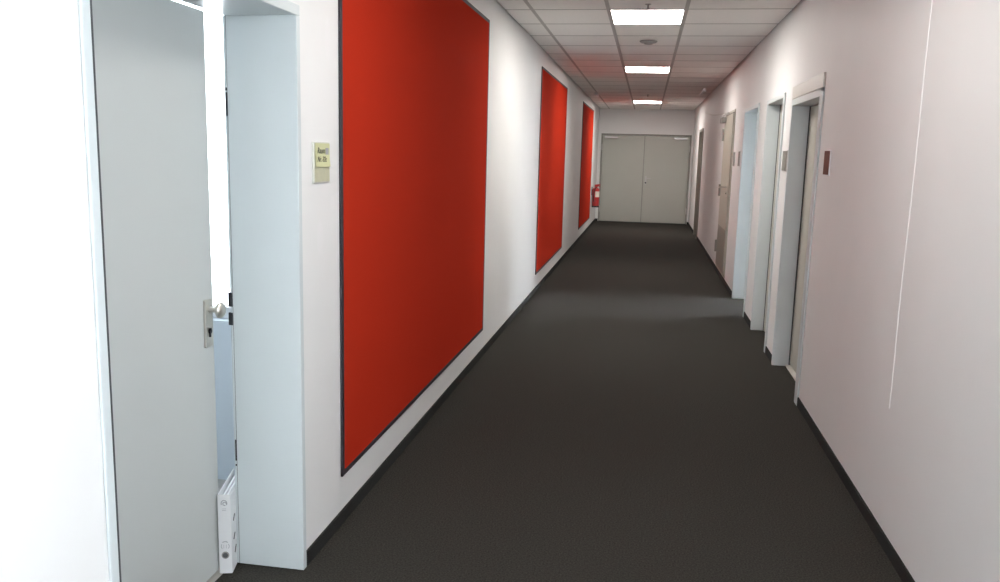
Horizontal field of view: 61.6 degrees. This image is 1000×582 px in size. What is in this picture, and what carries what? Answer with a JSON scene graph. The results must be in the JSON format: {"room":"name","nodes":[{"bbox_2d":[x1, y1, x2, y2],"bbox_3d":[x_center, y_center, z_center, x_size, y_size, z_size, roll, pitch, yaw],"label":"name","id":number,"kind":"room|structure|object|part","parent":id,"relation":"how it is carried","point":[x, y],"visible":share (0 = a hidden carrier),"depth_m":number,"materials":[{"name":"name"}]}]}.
{"room":"office corridor","nodes":[
{"label":"office corridor","id":0,"kind":"room"},
{"bbox_2d":[213,318,234,479],"bbox_3d":[-3.025,-0.252,2.358,3.877,2.646,3.670,3,9,10],"label":"wall","id":1,"kind":"structure","parent":0,"point":[222,344],"depth_m":3.85,"materials":[{"name":"paint"}]},
{"bbox_2d":[173,0,230,318],"bbox_3d":[-2.229,-0.821,3.890,2.640,1.805,0.060,3,9,10],"label":"window","id":2,"kind":"structure","parent":1,"relation":"in","point":[213,21],"depth_m":3.75,"materials":[{"name":"white glass"}]},
{"bbox_3d":[-2.229,-0.821,3.890,2.640,1.805,0.060,3,9,10],"label":"frame","id":3,"kind":"part","parent":2,"relation":"part of","materials":[{"name":"white plastic"}]},
{"bbox_2d":[0,0,599,581],"bbox_3d":[0.087,-1.117,8.080,0.263,2.666,24.500,3,9,10],"label":"wall","id":4,"kind":"structure","parent":0,"point":[53,514],"depth_m":1.80,"materials":[{"name":"paint"}]},
{"bbox_2d":[78,0,306,581],"bbox_3d":[-0.954,0.115,2.435,0.337,2.002,1.124,3,9,10],"label":"door","id":5,"kind":"structure","parent":4,"relation":"in","point":[143,61],"depth_m":2.73,"materials":[{"name":"grey"}]},
{"bbox_3d":[-1.002,0.111,2.881,0.010,0.167,0.050,3,9,8],"label":"lock plate","id":6,"kind":"part","parent":5,"relation":"part of","materials":[{"name":"metal"}]},
{"bbox_3d":[-0.971,0.066,2.875,0.052,0.055,0.055,3,9,8],"label":"knob","id":7,"kind":"part","parent":5,"relation":"part of","materials":[{"name":"metal"}]},
{"bbox_2d":[312,142,329,182],"bbox_3d":[-0.651,-0.468,3.056,0.009,0.146,0.152,3,9,10],"label":"door sign","id":8,"kind":"object","parent":4,"relation":"attached to","point":[319,174],"visible":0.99,"depth_m":3.02,"materials":[{"name":"beige plastic"}]},
{"bbox_2d":[315,143,330,166],"bbox_3d":[-0.643,-0.494,3.050,0.004,0.084,0.136,3,9,10],"label":"sticky note","id":9,"kind":"object","parent":8,"relation":"attached to","point":[322,150],"visible":1,"depth_m":3.05,"materials":[{"name":"yellow paper"}]},
{"bbox_2d":[338,0,489,476],"bbox_3d":[-0.364,-0.589,4.731,0.009,2.270,3.015,3,9,10],"label":"wall panel","id":10,"kind":"object","parent":4,"relation":"attached to","point":[413,75],"visible":1,"depth_m":4.15,"materials":[{"name":"fabric"}]},
{"bbox_2d":[306,219,594,564],"bbox_3d":[0.189,0.175,8.268,0.010,0.060,24.500,3,9,10],"label":"baseboard","id":11,"kind":"structure","parent":4,"relation":"attached to","point":[329,531],"depth_m":4.34,"materials":[{"name":"carpet"}]},
{"bbox_2d":[535,66,567,274],"bbox_3d":[0.674,-1.526,10.630,0.009,2.270,2.910,3,9,10],"label":"wall panel","id":12,"kind":"object","parent":4,"relation":"attached to","point":[553,106],"visible":1,"depth_m":10.30,"materials":[{"name":"fabric"}]},
{"bbox_2d":[578,101,593,229],"bbox_3d":[1.695,-2.457,16.428,0.009,2.270,2.950,3,9,10],"label":"wall panel","id":13,"kind":"object","parent":4,"relation":"attached to","point":[588,112],"visible":1,"depth_m":16.17,"materials":[{"name":"fabric"}]},
{"bbox_2d":[591,184,599,206],"bbox_3d":[2.097,-2.095,18.430,0.176,0.507,0.162,-2,10,-22],"label":"fire extinguisher","id":14,"kind":"object","parent":4,"relation":"attached to","point":[595,192],"visible":1,"depth_m":18.37,"materials":[{"name":"red metal"}]},
{"bbox_2d":[206,221,901,581],"bbox_3d":[-0.603,0.186,8.511,6.422,0.080,24.700,3,9,10],"label":"floor","id":15,"kind":"structure","parent":0,"point":[629,423],"depth_m":4.26,"materials":[{"name":"carpet"}]},
{"bbox_2d":[217,468,236,572],"bbox_3d":[-1.003,0.857,3.155,0.049,0.302,0.267,1,9,-5],"label":"ring binder","id":16,"kind":"object","parent":15,"relation":"on","point":[226,497],"visible":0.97,"depth_m":3.04,"materials":[{"name":"white plastic"}]},
{"bbox_2d":[595,109,694,223],"bbox_3d":[3.413,-2.961,19.894,2.197,2.666,0.200,3,9,10],"label":"wall","id":17,"kind":"structure","parent":0,"point":[614,121],"depth_m":19.64,"materials":[{"name":"paint"}]},
{"bbox_2d":[598,133,691,223],"bbox_3d":[3.410,-2.658,19.873,2.088,2.074,0.177,3,9,10],"label":"door","id":18,"kind":"structure","parent":17,"relation":"in","point":[644,177],"depth_m":19.85,"materials":[{"name":"grey metal"}]},
{"bbox_2d":[497,0,800,109],"bbox_3d":[1.318,-2.415,7.760,2.660,0.100,24.700,3,9,10],"label":"ceiling","id":19,"kind":"structure","parent":0,"point":[728,30],"depth_m":8.20,"materials":[{"name":"tile"}]},
{"bbox_2d":[611,10,683,23],"bbox_3d":[1.183,-2.204,6.736,0.556,0.018,0.688,3,9,10],"label":"recessed light","id":20,"kind":"object","parent":19,"relation":"in","point":[619,16],"visible":0.89,"depth_m":6.72,"materials":[{"name":"white plastic"}]},
{"bbox_2d":[625,67,669,72],"bbox_3d":[1.892,-2.844,10.767,0.556,0.018,0.688,3,9,10],"label":"recessed light","id":21,"kind":"object","parent":19,"relation":"in","point":[628,69],"visible":0.9,"depth_m":10.78,"materials":[{"name":"white plastic"}]},
{"bbox_2d":[633,101,661,103],"bbox_3d":[2.994,-3.838,17.031,0.556,0.018,0.688,3,9,10],"label":"recessed light","id":22,"kind":"object","parent":19,"relation":"in","point":[653,102],"visible":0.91,"depth_m":17.04,"materials":[{"name":"white plastic"}]},
{"bbox_2d":[634,101,660,102],"bbox_3d":[2.994,-3.837,17.031,0.546,0.009,0.678,3,9,10],"label":"diffuser","id":23,"kind":"object","parent":22,"relation":"attached to","point":[634,101],"depth_m":16.97,"materials":[{"name":"white plastic"}]},
{"bbox_2d":[640,40,656,44],"bbox_3d":[1.439,-2.405,8.131,0.170,0.034,0.170,3,9,10],"label":"ceiling sensor","id":24,"kind":"object","parent":19,"relation":"attached to","point":[646,42],"visible":1,"depth_m":8.09,"materials":[{"name":"white plastic"}]},
{"bbox_2d":[505,0,792,109],"bbox_3d":[1.331,-2.354,7.665,2.157,0.013,24.500,3,9,10],"label":"trim","id":25,"kind":"structure","parent":19,"relation":"attached to","point":[608,9],"depth_m":8.61,"materials":[{"name":"grey metal"}]},
{"bbox_2d":[688,0,999,581],"bbox_3d":[2.478,-0.991,7.679,0.200,2.666,24.500,3,9,10],"label":"wall","id":26,"kind":"structure","parent":0,"point":[926,465],"depth_m":3.38,"materials":[{"name":"paint"}]},
{"bbox_2d":[693,128,703,238],"bbox_3d":[3.978,-2.123,16.573,0.140,2.110,1.090,3,9,10],"label":"door","id":27,"kind":"structure","parent":26,"relation":"in","point":[701,131],"depth_m":16.98,"materials":[{"name":"grey wood"}]},
{"bbox_2d":[714,109,735,277],"bbox_3d":[2.870,-1.275,10.895,0.119,2.070,1.240,3,9,10],"label":"door","id":28,"kind":"structure","parent":26,"relation":"in","point":[724,189],"depth_m":10.71,"materials":[{"name":"paint"}]},
{"bbox_3d":[2.887,-0.570,11.004,0.002,0.535,1.100,3,9,10],"label":"kick plate","id":29,"kind":"part","parent":28,"relation":"part of","materials":[{"name":"metal"}]},
{"bbox_2d":[737,151,740,165],"bbox_3d":[2.699,-1.493,9.473,0.009,0.170,0.160,3,9,10],"label":"door sign","id":30,"kind":"object","parent":26,"relation":"attached to","point":[739,152],"visible":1,"depth_m":9.42,"materials":[{"name":"grey plastic"}]},
{"bbox_2d":[750,93,785,352],"bbox_3d":[2.316,-0.582,7.059,0.152,2.050,0.970,3,9,10],"label":"door","id":31,"kind":"structure","parent":26,"relation":"in","point":[775,113],"depth_m":7.46,"materials":[{"name":"grey wood"}]},
{"bbox_2d":[781,150,787,170],"bbox_3d":[2.142,-0.979,6.312,0.009,0.155,0.200,3,9,10],"label":"door sign","id":32,"kind":"object","parent":26,"relation":"attached to","point":[785,153],"visible":0.95,"depth_m":6.28,"materials":[{"name":"grey plastic"}]},
{"bbox_2d":[771,72,825,405],"bbox_3d":[2.083,-0.368,5.682,0.174,2.060,1.105,3,9,10],"label":"door","id":33,"kind":"structure","parent":26,"relation":"in","point":[808,96],"depth_m":6.11,"materials":[{"name":"grey wood"}]},
{"bbox_2d":[688,223,914,581],"bbox_3d":[2.342,0.289,7.907,0.010,0.060,24.500,3,9,10],"label":"baseboard","id":34,"kind":"structure","parent":26,"relation":"attached to","point":[889,550],"depth_m":3.91,"materials":[{"name":"carpet"}]},
{"bbox_2d":[823,150,831,175],"bbox_3d":[1.879,-0.737,4.822,0.009,0.145,0.155,3,9,10],"label":"door sign","id":35,"kind":"object","parent":26,"relation":"attached to","point":[827,155],"visible":1,"depth_m":4.80,"materials":[{"name":"brown plastic"}]},
{"bbox_2d":[889,0,932,407],"bbox_3d":[1.610,-0.552,3.241,0.008,2.086,0.027,3,9,10],"label":"trim","id":36,"kind":"structure","parent":26,"relation":"attached to","point":[931,0],"depth_m":3.27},
{"bbox_3d":[4.420,-1.145,8.983,3.178,2.646,3.450,3,9,10],"label":"wall","id":37,"kind":"structure","parent":0,"visible":0},
{"bbox_2d":[732,103,759,316],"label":"door","id":38,"kind":"structure","parent":37,"relation":"in","point":[751,117],"depth_m":9.18,"materials":[{"name":"grey wood"}]}
]}

